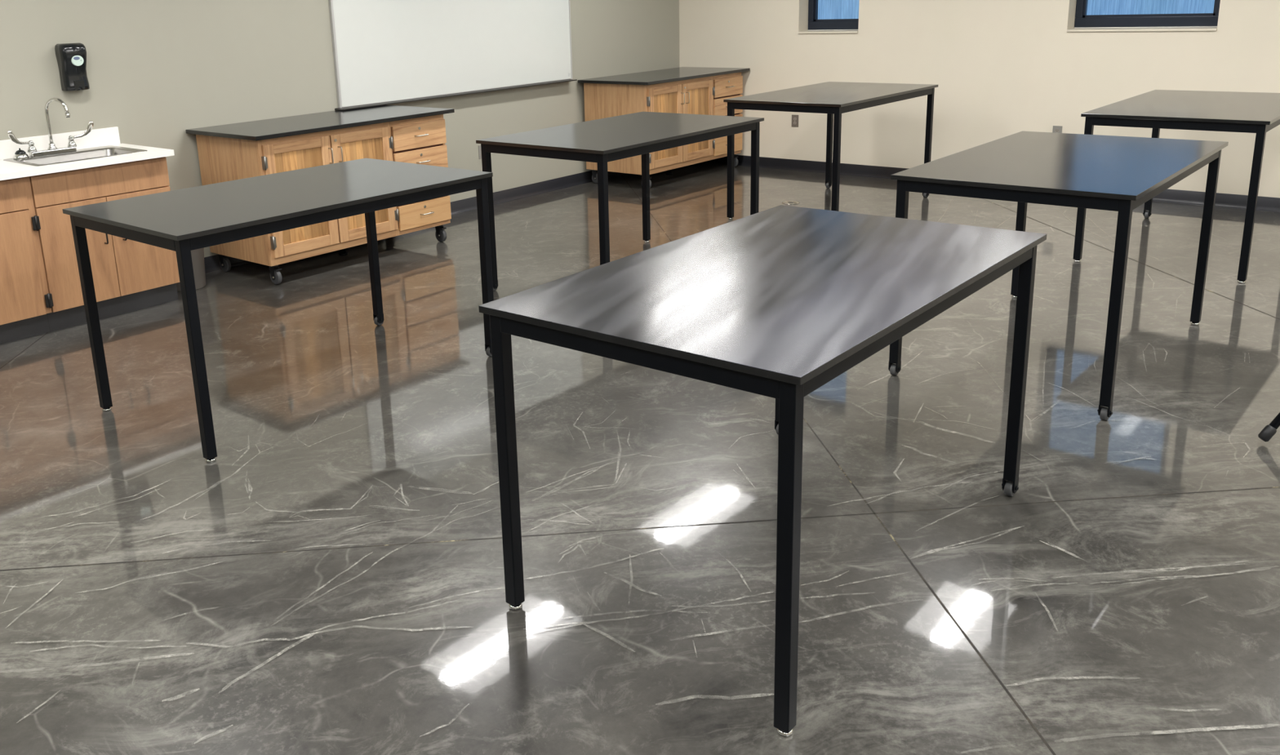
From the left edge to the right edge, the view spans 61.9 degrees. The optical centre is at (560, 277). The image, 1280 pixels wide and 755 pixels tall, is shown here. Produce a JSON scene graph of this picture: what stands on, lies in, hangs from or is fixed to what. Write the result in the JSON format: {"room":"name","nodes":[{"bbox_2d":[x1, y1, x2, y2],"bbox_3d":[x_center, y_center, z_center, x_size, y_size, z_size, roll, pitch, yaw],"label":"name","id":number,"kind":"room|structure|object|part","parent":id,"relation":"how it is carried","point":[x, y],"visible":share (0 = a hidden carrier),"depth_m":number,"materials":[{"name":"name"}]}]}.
{"room":"science classroom","nodes":[
{"label":"science classroom","id":0,"kind":"room"},
{"bbox_2d":[0,0,679,257],"bbox_3d":[-2.932,-1.220,6.349,0.120,2.743,12.404,11,20,40],"label":"wall","id":1,"kind":"structure","parent":0,"point":[157,70],"depth_m":7.04,"materials":[{"name":"grey paint"}]},
{"bbox_2d":[0,126,119,159],"bbox_3d":[-3.289,-0.691,5.938,0.020,0.106,1.712,11,20,40],"label":"backsplash","id":2,"kind":"structure","parent":1,"relation":"attached to","point":[100,137],"depth_m":6.31,"materials":[{"name":"white stone"}]},
{"bbox_2d":[54,42,89,91],"bbox_3d":[-2.857,-1.238,6.251,0.112,0.271,0.152,11,20,40],"label":"soap dispenser","id":3,"kind":"object","parent":1,"relation":"attached to","point":[71,58],"visible":1,"depth_m":6.22,"materials":[{"name":"black plastic"}]},
{"bbox_2d":[204,170,626,273],"bbox_3d":[-0.709,-0.629,8.956,0.024,0.102,5.974,11,20,40],"label":"baseboard","id":4,"kind":"structure","parent":1,"relation":"attached to","point":[211,263],"depth_m":9.31,"materials":[{"name":"black rubber"}]},
{"bbox_2d":[328,0,577,110],"bbox_3d":[-0.761,-2.093,8.511,0.102,1.236,2.636,11,20,40],"label":"whiteboard","id":5,"kind":"object","parent":1,"relation":"attached to","point":[385,51],"visible":1,"depth_m":8.42,"materials":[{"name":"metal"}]},
{"bbox_2d":[334,79,577,110],"bbox_3d":[-0.749,-1.500,8.655,0.102,0.016,2.605,11,20,40],"label":"marker tray","id":6,"kind":"object","parent":5,"relation":"on","point":[460,91],"depth_m":8.48,"materials":[{"name":"silver metal"}]},
{"bbox_2d":[478,145,481,159],"bbox_3d":[-0.661,-1.054,8.930,0.008,0.114,0.072,11,20,40],"label":"wall outlet","id":7,"kind":"object","parent":1,"relation":"attached to","point":[479,146],"visible":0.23,"depth_m":8.91,"materials":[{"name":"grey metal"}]},
{"bbox_2d":[0,162,1279,754],"bbox_3d":[1.180,0.854,3.275,10.610,0.004,12.304,11,20,40],"label":"floor","id":8,"kind":"structure","parent":0,"point":[332,582],"depth_m":3.56,"materials":[{"name":"stone"}]},
{"bbox_2d":[0,176,52,344],"bbox_3d":[-3.272,-0.064,5.651,0.594,0.892,0.812,11,20,40],"label":"base cabinet","id":9,"kind":"object","parent":8,"relation":"on","point":[23,314],"depth_m":5.69,"materials":[{"name":"brown wood"}]},
{"bbox_3d":[-3.108,-0.364,5.389,0.019,0.167,0.774,11,20,40],"label":"false drawer","id":10,"kind":"part","parent":9,"relation":"part of","materials":[{"name":"brown wood"}]},
{"bbox_3d":[-2.966,-0.038,5.627,0.019,0.581,0.385,11,20,40],"label":"door","id":11,"kind":"part","parent":9,"relation":"part of","materials":[{"name":"brown wood"}]},
{"bbox_3d":[-2.837,-0.175,5.762,0.020,0.767,0.031,11,20,40],"label":"filler strip","id":12,"kind":"part","parent":9,"relation":"part of","materials":[{"name":"brown wood"}]},
{"bbox_2d":[29,156,179,331],"bbox_3d":[-2.755,-0.233,6.215,0.594,0.892,0.815,11,20,40],"label":"base cabinet","id":13,"kind":"object","parent":8,"relation":"on","point":[128,275],"visible":0.67,"depth_m":6.02,"materials":[{"name":"brown wood"}]},
{"bbox_3d":[-2.686,-0.130,5.932,0.019,0.581,0.387,11,20,40],"label":"door","id":14,"kind":"part","parent":13,"relation":"part of","materials":[{"name":"brown wood"}]},
{"bbox_2d":[0,126,174,180],"bbox_3d":[-3.058,-0.635,5.758,0.616,0.139,1.734,11,20,40],"label":"countertop","id":15,"kind":"structure","parent":13,"relation":"on","point":[106,136],"depth_m":6.09,"materials":[{"name":"white stone"}]},
{"bbox_2d":[7,97,93,156],"bbox_3d":[-2.904,-0.863,6.088,0.169,0.324,0.493,11,20,40],"label":"faucet","id":16,"kind":"object","parent":15,"relation":"on","point":[51,149],"visible":1,"depth_m":6.11,"materials":[{"name":"silver metal"}]},
{"bbox_3d":[-3.052,-0.788,5.995,0.014,0.094,0.137,5,16,25],"label":"blade handle","id":17,"kind":"part","parent":16,"relation":"part of","materials":[{"name":"silver metal"}]},
{"bbox_3d":[-2.886,-0.882,6.101,0.182,0.294,0.052,3,16,19],"label":"spout","id":18,"kind":"part","parent":16,"relation":"part of","materials":[{"name":"silver metal"}]},
{"bbox_3d":[-2.814,-0.866,6.255,0.137,0.094,0.014,-12,17,-31],"label":"blade handle","id":19,"kind":"part","parent":16,"relation":"part of","materials":[{"name":"silver metal"}]},
{"bbox_2d":[3,145,146,166],"bbox_3d":[-2.776,-0.652,6.112,0.466,0.220,0.638,11,20,40],"label":"sink","id":20,"kind":"object","parent":15,"relation":"in","point":[109,150],"depth_m":6.18,"materials":[{"name":"silver metal"}]},
{"bbox_3d":[-3.068,-0.705,6.040,0.084,0.058,0.084,11,20,40],"label":"air gap cap","id":21,"kind":"part","parent":20,"relation":"part of","materials":[{"name":"silver metal"}]},
{"bbox_3d":[-2.571,-0.540,5.976,0.019,0.167,0.778,11,20,40],"label":"false drawer","id":22,"kind":"part","parent":13,"relation":"part of","materials":[{"name":"brown wood"}]},
{"bbox_3d":[-2.568,-0.240,6.001,0.038,0.109,0.009,11,20,40],"label":"handle","id":23,"kind":"part","parent":13,"relation":"part of","materials":[{"name":"black metal"}]},
{"bbox_3d":[-2.428,-0.214,6.214,0.019,0.581,0.387,11,20,40],"label":"door","id":24,"kind":"part","parent":13,"relation":"part of","materials":[{"name":"brown wood"}]},
{"bbox_2d":[62,158,493,462],"bbox_3d":[-1.198,0.050,4.877,0.959,0.914,1.610,11,20,41],"label":"lab table","id":25,"kind":"object","parent":8,"relation":"on","point":[182,221],"visible":0.91,"depth_m":4.55,"materials":[{"name":"black laminate"}]},
{"bbox_3d":[-2.037,0.152,4.618,0.040,0.879,0.040,11,20,41],"label":"leg","id":26,"kind":"part","parent":25,"relation":"part of","materials":[{"name":"black metal"}]},
{"bbox_3d":[-1.729,-0.184,4.223,0.840,0.050,0.034,11,20,41],"label":"apron rail","id":27,"kind":"part","parent":25,"relation":"part of","materials":[{"name":"black metal"}]},
{"bbox_3d":[-1.385,0.279,4.045,0.040,0.879,0.040,11,20,41],"label":"leg","id":28,"kind":"part","parent":25,"relation":"part of","materials":[{"name":"black metal"}]},
{"bbox_3d":[-0.885,-0.285,4.482,0.030,0.050,1.494,11,20,41],"label":"apron rail","id":29,"kind":"part","parent":25,"relation":"part of","materials":[{"name":"black metal"}]},
{"bbox_3d":[-1.010,-0.177,5.710,0.040,0.877,0.040,11,20,41],"label":"leg","id":30,"kind":"part","parent":25,"relation":"part of","materials":[{"name":"black metal"}]},
{"bbox_3d":[-0.359,-0.051,5.136,0.040,0.877,0.040,11,20,41],"label":"leg","id":31,"kind":"part","parent":25,"relation":"part of","materials":[{"name":"black metal"}]},
{"bbox_2d":[185,104,454,284],"bbox_3d":[-1.574,-0.612,7.337,0.803,0.961,1.629,11,20,40],"label":"base cabinet","id":32,"kind":"object","parent":8,"relation":"on","point":[396,133],"visible":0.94,"depth_m":6.95,"materials":[{"name":"brown wood"}]},
{"bbox_3d":[-1.651,-0.828,6.661,0.014,0.062,0.355,11,20,40],"label":"door rail","id":33,"kind":"part","parent":32,"relation":"part of","materials":[{"name":"brown wood"}]},
{"bbox_3d":[-1.640,-0.515,6.745,0.018,0.709,0.495,11,20,40],"label":"door","id":34,"kind":"part","parent":32,"relation":"part of","materials":[{"name":"brown wood"}]},
{"bbox_3d":[-1.642,-0.520,6.746,0.005,0.577,0.359,11,20,40],"label":"door panel","id":35,"kind":"part","parent":32,"relation":"part of","materials":[{"name":"brown wood"}]},
{"bbox_3d":[-1.627,-0.206,6.825,0.014,0.070,0.355,11,20,40],"label":"door rail","id":36,"kind":"part","parent":32,"relation":"part of","materials":[{"name":"brown wood"}]},
{"bbox_2d":[185,104,454,140],"bbox_3d":[-1.591,-1.063,7.217,0.803,0.026,1.629,11,20,40],"label":"countertop","id":37,"kind":"structure","parent":32,"relation":"on","point":[265,129],"depth_m":7.04,"materials":[{"name":"black stone"}]},
{"bbox_3d":[-1.504,-0.931,6.842,0.019,0.045,0.982,11,20,40],"label":"frame rail","id":38,"kind":"part","parent":32,"relation":"part of","materials":[{"name":"brown wood"}]},
{"bbox_3d":[-1.475,-0.781,6.835,0.038,0.104,0.008,11,20,40],"label":"handle","id":39,"kind":"part","parent":32,"relation":"part of","materials":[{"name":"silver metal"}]},
{"bbox_3d":[-1.476,-0.205,7.034,0.019,0.050,0.982,11,20,40],"label":"frame rail","id":40,"kind":"part","parent":32,"relation":"part of","materials":[{"name":"brown wood"}]},
{"bbox_3d":[-1.425,-0.797,6.889,0.038,0.104,0.008,11,20,40],"label":"handle","id":41,"kind":"part","parent":32,"relation":"part of","materials":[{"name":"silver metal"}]},
{"bbox_3d":[-1.319,-0.936,7.023,0.014,0.062,0.348,11,20,40],"label":"door rail","id":42,"kind":"part","parent":32,"relation":"part of","materials":[{"name":"brown wood"}]},
{"bbox_3d":[-1.309,-0.624,7.107,0.018,0.709,0.488,11,20,40],"label":"door","id":43,"kind":"part","parent":32,"relation":"part of","materials":[{"name":"brown wood"}]},
{"bbox_3d":[-1.311,-0.628,7.107,0.005,0.577,0.352,11,20,40],"label":"door panel","id":44,"kind":"part","parent":32,"relation":"part of","materials":[{"name":"brown wood"}]},
{"bbox_3d":[-1.295,-0.315,7.187,0.014,0.070,0.348,11,20,40],"label":"door rail","id":45,"kind":"part","parent":32,"relation":"part of","materials":[{"name":"brown wood"}]},
{"bbox_3d":[-1.007,-1.093,7.385,0.019,0.045,0.464,11,20,40],"label":"frame rail","id":46,"kind":"part","parent":32,"relation":"part of","materials":[{"name":"brown wood"}]},
{"bbox_3d":[-0.982,-0.991,7.406,0.018,0.170,0.480,11,20,40],"label":"drawer","id":47,"kind":"part","parent":32,"relation":"part of","materials":[{"name":"brown wood"}]},
{"bbox_3d":[-0.976,-0.813,7.453,0.018,0.170,0.480,11,20,40],"label":"drawer","id":48,"kind":"part","parent":32,"relation":"part of","materials":[{"name":"brown wood"}]},
{"bbox_3d":[-0.980,-0.368,7.577,0.019,0.050,0.464,11,20,40],"label":"frame rail","id":49,"kind":"part","parent":32,"relation":"part of","materials":[{"name":"brown wood"}]},
{"bbox_3d":[-0.955,-0.809,7.436,0.036,0.008,0.108,11,20,40],"label":"handle","id":50,"kind":"part","parent":32,"relation":"part of","materials":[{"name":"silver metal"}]},
{"bbox_3d":[-0.962,-0.457,7.548,0.018,0.170,0.480,11,20,40],"label":"drawer","id":51,"kind":"part","parent":32,"relation":"part of","materials":[{"name":"brown wood"}]},
{"bbox_2d":[475,111,764,290],"bbox_3d":[0.414,-0.463,6.578,0.959,0.914,1.610,11,20,40],"label":"lab table","id":52,"kind":"object","parent":8,"relation":"on","point":[601,141],"visible":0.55,"depth_m":6.25,"materials":[{"name":"black metal"}]},
{"bbox_3d":[-0.421,-0.359,6.311,0.040,0.877,0.040,11,20,40],"label":"leg","id":53,"kind":"part","parent":52,"relation":"part of","materials":[{"name":"black metal"}]},
{"bbox_3d":[-0.110,-0.696,5.919,0.840,0.050,0.034,11,20,40],"label":"apron rail","id":54,"kind":"part","parent":52,"relation":"part of","materials":[{"name":"black metal"}]},
{"bbox_3d":[0.236,-0.234,5.744,0.040,0.877,0.040,11,20,40],"label":"leg","id":55,"kind":"part","parent":52,"relation":"part of","materials":[{"name":"black metal"}]},
{"bbox_3d":[0.593,-0.689,7.413,0.040,0.879,0.040,11,20,40],"label":"leg","id":56,"kind":"part","parent":52,"relation":"part of","materials":[{"name":"black metal"}]},
{"bbox_3d":[0.731,-0.799,6.187,0.030,0.050,1.494,11,20,40],"label":"apron rail","id":57,"kind":"part","parent":52,"relation":"part of","materials":[{"name":"black metal"}]},
{"bbox_3d":[1.250,-0.564,6.846,0.040,0.879,0.040,11,20,40],"label":"leg","id":58,"kind":"part","parent":52,"relation":"part of","materials":[{"name":"black metal"}]},
{"bbox_2d":[577,66,750,187],"bbox_3d":[1.014,-1.450,10.127,0.804,0.961,1.629,11,20,41],"label":"base cabinet","id":59,"kind":"object","parent":8,"relation":"on","point":[680,90],"visible":0.61,"depth_m":9.70,"materials":[{"name":"brown wood"}]},
{"bbox_2d":[577,66,750,84],"bbox_3d":[0.997,-1.902,10.008,0.803,0.026,1.629,11,20,41],"label":"countertop","id":60,"kind":"structure","parent":59,"relation":"on","point":[667,75],"depth_m":9.82,"materials":[{"name":"black stone"}]},
{"bbox_3d":[0.940,-1.354,9.536,0.018,0.709,0.495,11,20,41],"label":"door","id":61,"kind":"part","parent":59,"relation":"part of","materials":[{"name":"brown wood"}]},
{"bbox_3d":[0.930,-1.666,9.452,0.014,0.062,0.355,11,20,41],"label":"door rail","id":62,"kind":"part","parent":59,"relation":"part of","materials":[{"name":"brown wood"}]},
{"bbox_3d":[0.939,-1.358,9.537,0.005,0.577,0.359,11,20,41],"label":"door panel","id":63,"kind":"part","parent":59,"relation":"part of","materials":[{"name":"brown wood"}]},
{"bbox_3d":[0.954,-1.045,9.617,0.014,0.070,0.355,11,20,41],"label":"door rail","id":64,"kind":"part","parent":59,"relation":"part of","materials":[{"name":"brown wood"}]},
{"bbox_3d":[1.079,-1.769,9.632,0.019,0.045,0.982,11,20,41],"label":"frame rail","id":65,"kind":"part","parent":59,"relation":"part of","materials":[{"name":"brown wood"}]},
{"bbox_3d":[1.107,-1.043,9.824,0.019,0.050,0.982,11,20,41],"label":"frame rail","id":66,"kind":"part","parent":59,"relation":"part of","materials":[{"name":"brown wood"}]},
{"bbox_3d":[1.276,-1.461,9.894,0.018,0.709,0.488,11,20,41],"label":"door","id":67,"kind":"part","parent":59,"relation":"part of","materials":[{"name":"brown wood"}]},
{"bbox_3d":[1.274,-1.466,9.895,0.005,0.577,0.352,11,20,41],"label":"door panel","id":68,"kind":"part","parent":59,"relation":"part of","materials":[{"name":"brown wood"}]},
{"bbox_3d":[1.266,-1.774,9.810,0.014,0.062,0.348,11,20,41],"label":"door rail","id":69,"kind":"part","parent":59,"relation":"part of","materials":[{"name":"brown wood"}]},
{"bbox_3d":[1.290,-1.153,9.975,0.014,0.070,0.348,11,20,41],"label":"door rail","id":70,"kind":"part","parent":59,"relation":"part of","materials":[{"name":"brown wood"}]},
{"bbox_3d":[1.610,-1.205,10.360,0.019,0.050,0.464,11,20,41],"label":"frame rail","id":71,"kind":"part","parent":59,"relation":"part of","materials":[{"name":"brown wood"}]},
{"bbox_3d":[1.582,-1.930,10.168,0.019,0.045,0.464,11,20,41],"label":"frame rail","id":72,"kind":"part","parent":59,"relation":"part of","materials":[{"name":"brown wood"}]},
{"bbox_3d":[1.628,-1.293,10.331,0.018,0.170,0.480,11,20,41],"label":"drawer","id":73,"kind":"part","parent":59,"relation":"part of","materials":[{"name":"brown wood"}]},
{"bbox_3d":[1.614,-1.650,10.236,0.018,0.170,0.480,11,20,41],"label":"drawer","id":74,"kind":"part","parent":59,"relation":"part of","materials":[{"name":"brown wood"}]},
{"bbox_3d":[1.607,-1.828,10.189,0.018,0.170,0.480,11,20,41],"label":"drawer","id":75,"kind":"part","parent":59,"relation":"part of","materials":[{"name":"brown wood"}]},
{"bbox_3d":[1.621,-1.472,10.284,0.018,0.170,0.480,11,20,41],"label":"drawer","id":76,"kind":"part","parent":59,"relation":"part of","materials":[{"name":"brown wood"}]},
{"bbox_2d":[478,204,1046,736],"bbox_3d":[0.685,0.410,3.244,0.959,0.914,1.610,11,19,40],"label":"lab table","id":77,"kind":"object","parent":8,"relation":"on","point":[780,302],"visible":1,"depth_m":2.87,"materials":[{"name":"black laminate"}]},
{"bbox_3d":[-0.147,0.517,2.969,0.040,0.879,0.040,11,19,40],"label":"leg","id":78,"kind":"part","parent":77,"relation":"part of","materials":[{"name":"black metal"}]},
{"bbox_3d":[0.166,0.178,2.580,0.840,0.050,0.034,11,19,40],"label":"apron rail","id":79,"kind":"part","parent":77,"relation":"part of","materials":[{"name":"black metal"}]},
{"bbox_3d":[0.856,0.183,4.081,0.040,0.877,0.040,11,19,40],"label":"leg","id":80,"kind":"part","parent":77,"relation":"part of","materials":[{"name":"black metal"}]},
{"bbox_3d":[0.515,0.640,2.408,0.040,0.879,0.040,11,19,40],"label":"leg","id":81,"kind":"part","parent":77,"relation":"part of","materials":[{"name":"black metal"}]},
{"bbox_3d":[1.004,0.073,2.856,0.030,0.050,1.494,11,19,40],"label":"apron rail","id":82,"kind":"part","parent":77,"relation":"part of","materials":[{"name":"black metal"}]},
{"bbox_3d":[1.518,0.306,3.520,0.040,0.877,0.040,11,19,40],"label":"leg","id":83,"kind":"part","parent":77,"relation":"part of","materials":[{"name":"black metal"}]},
{"bbox_2d":[782,200,799,204],"bbox_3d":[1.884,-0.612,8.702,0.140,0.005,0.140,11,20,40],"label":"floor outlet","id":84,"kind":"object","parent":8,"relation":"on","point":[790,202],"visible":1,"depth_m":8.69,"materials":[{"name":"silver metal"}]},
{"bbox_2d":[723,81,937,219],"bbox_3d":[2.128,-0.990,8.318,0.959,0.914,1.610,11,20,41],"label":"lab table","id":85,"kind":"object","parent":8,"relation":"on","point":[837,98],"visible":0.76,"depth_m":8.00,"materials":[{"name":"black metal"}]},
{"bbox_3d":[1.289,-0.887,8.060,0.040,0.879,0.040,11,20,41],"label":"leg","id":86,"kind":"part","parent":85,"relation":"part of","materials":[{"name":"black metal"}]},
{"bbox_3d":[1.597,-1.223,7.664,0.840,0.050,0.034,11,20,41],"label":"apron rail","id":87,"kind":"part","parent":85,"relation":"part of","materials":[{"name":"black metal"}]},
{"bbox_3d":[2.316,-1.216,9.151,0.040,0.877,0.040,11,20,41],"label":"leg","id":88,"kind":"part","parent":85,"relation":"part of","materials":[{"name":"black metal"}]},
{"bbox_3d":[1.940,-0.760,7.486,0.040,0.879,0.040,11,20,41],"label":"leg","id":89,"kind":"part","parent":85,"relation":"part of","materials":[{"name":"black metal"}]},
{"bbox_3d":[2.441,-1.324,7.923,0.030,0.050,1.494,11,20,41],"label":"apron rail","id":90,"kind":"part","parent":85,"relation":"part of","materials":[{"name":"black metal"}]},
{"bbox_3d":[2.967,-1.089,8.577,0.040,0.877,0.040,11,20,41],"label":"leg","id":91,"kind":"part","parent":85,"relation":"part of","materials":[{"name":"black metal"}]},
{"bbox_2d":[888,130,1228,420],"bbox_3d":[2.324,-0.103,4.944,0.959,0.914,1.610,11,20,40],"label":"lab table","id":92,"kind":"object","parent":8,"relation":"on","point":[1120,174],"visible":0.96,"depth_m":4.55,"materials":[{"name":"black laminate"}]},
{"bbox_3d":[1.488,0.000,4.678,0.040,0.877,0.040,11,20,40],"label":"leg","id":93,"kind":"part","parent":92,"relation":"part of","materials":[{"name":"black metal"}]},
{"bbox_3d":[1.798,-0.336,4.285,0.840,0.050,0.034,11,20,40],"label":"apron rail","id":94,"kind":"part","parent":92,"relation":"part of","materials":[{"name":"black metal"}]},
{"bbox_3d":[2.504,-0.329,5.779,0.040,0.879,0.040,11,20,40],"label":"leg","id":95,"kind":"part","parent":92,"relation":"part of","materials":[{"name":"black metal"}]},
{"bbox_3d":[2.144,0.126,4.110,0.040,0.877,0.040,11,20,40],"label":"leg","id":96,"kind":"part","parent":92,"relation":"part of","materials":[{"name":"black metal"}]},
{"bbox_3d":[2.640,-0.439,4.552,0.030,0.050,1.494,11,20,40],"label":"apron rail","id":97,"kind":"part","parent":92,"relation":"part of","materials":[{"name":"black metal"}]},
{"bbox_3d":[3.161,-0.204,5.211,0.040,0.879,0.040,11,20,40],"label":"leg","id":98,"kind":"part","parent":92,"relation":"part of","materials":[{"name":"black metal"}]},
{"bbox_2d":[1072,89,1279,283],"bbox_3d":[4.021,-0.640,6.723,0.959,0.914,1.610,11,20,41],"label":"lab table","id":99,"kind":"object","parent":8,"relation":"on","point":[1258,113],"visible":0.99,"depth_m":6.24,"materials":[{"name":"black metal"}]},
{"bbox_3d":[3.182,-0.538,6.468,0.040,0.879,0.040,11,20,41],"label":"leg","id":100,"kind":"part","parent":99,"relation":"part of","materials":[{"name":"black metal"}]},
{"bbox_3d":[4.212,-0.867,7.555,0.040,0.877,0.040,11,20,41],"label":"leg","id":101,"kind":"part","parent":99,"relation":"part of","materials":[{"name":"black metal"}]},
{"bbox_3d":[3.488,-0.874,6.071,0.840,0.050,0.034,11,20,41],"label":"apron rail","id":102,"kind":"part","parent":99,"relation":"part of","materials":[{"name":"black metal"}]},
{"bbox_3d":[3.830,-0.410,5.892,0.040,0.879,0.040,11,20,41],"label":"leg","id":103,"kind":"part","parent":99,"relation":"part of","materials":[{"name":"black metal"}]},
{"bbox_3d":[4.333,-0.974,6.327,0.030,0.050,1.494,11,20,41],"label":"apron rail","id":104,"kind":"part","parent":99,"relation":"part of","materials":[{"name":"black metal"}]},
{"bbox_2d":[1257,412,1279,441],"bbox_3d":[3.144,-0.020,3.833,0.814,1.240,0.837,11,20,40],"label":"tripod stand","id":105,"kind":"object","parent":8,"relation":"on","point":[1269,430],"visible":1,"depth_m":3.93,"materials":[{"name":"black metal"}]},
{"bbox_3d":[2.828,0.303,3.901,0.461,0.569,0.029,-4,15,-6],"label":"leg","id":106,"kind":"part","parent":105,"relation":"part of","materials":[{"name":"black metal"}]},
{"bbox_2d":[679,0,1279,197],"bbox_3d":[5.240,-1.839,7.501,10.730,2.743,0.300,11,20,40],"label":"wall","id":107,"kind":"structure","parent":0,"point":[1000,68],"depth_m":8.95,"materials":[{"name":"beige paint"}]},
{"bbox_2d":[791,114,798,127],"bbox_3d":[2.236,-1.493,10.142,0.072,0.114,0.008,11,20,40],"label":"wall outlet","id":108,"kind":"object","parent":107,"relation":"attached to","point":[794,117],"visible":1,"depth_m":10.14,"materials":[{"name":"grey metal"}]},
{"bbox_2d":[798,0,858,33],"bbox_3d":[2.518,-2.811,9.691,0.595,1.133,0.313,11,20,40],"label":"window","id":109,"kind":"structure","parent":107,"relation":"in","point":[815,25],"depth_m":9.88,"materials":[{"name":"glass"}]},
{"bbox_3d":[2.497,-2.259,9.787,0.595,0.018,0.184,11,20,40],"label":"sill","id":110,"kind":"part","parent":109,"relation":"part of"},
{"bbox_2d":[702,155,1279,212],"bbox_3d":[5.236,-0.518,7.676,10.586,0.102,0.024,11,20,40],"label":"baseboard","id":111,"kind":"structure","parent":107,"relation":"attached to","point":[1171,196],"depth_m":9.64,"materials":[{"name":"black rubber"}]},
{"bbox_2d":[1052,125,1062,133],"bbox_3d":[4.018,-1.169,8.606,0.072,0.114,0.008,11,20,40],"label":"wall outlet","id":112,"kind":"object","parent":107,"relation":"attached to","point":[1056,129],"visible":0.52,"depth_m":8.60,"materials":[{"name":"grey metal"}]},
{"bbox_2d":[1066,0,1220,31],"bbox_3d":[4.459,-2.444,8.024,1.028,1.133,0.313,11,20,40],"label":"window","id":113,"kind":"structure","parent":107,"relation":"in","point":[1084,22],"depth_m":8.17,"materials":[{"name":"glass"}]},
{"bbox_3d":[4.437,-1.892,8.120,1.028,0.018,0.184,11,20,40],"label":"sill","id":114,"kind":"part","parent":113,"relation":"part of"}
]}

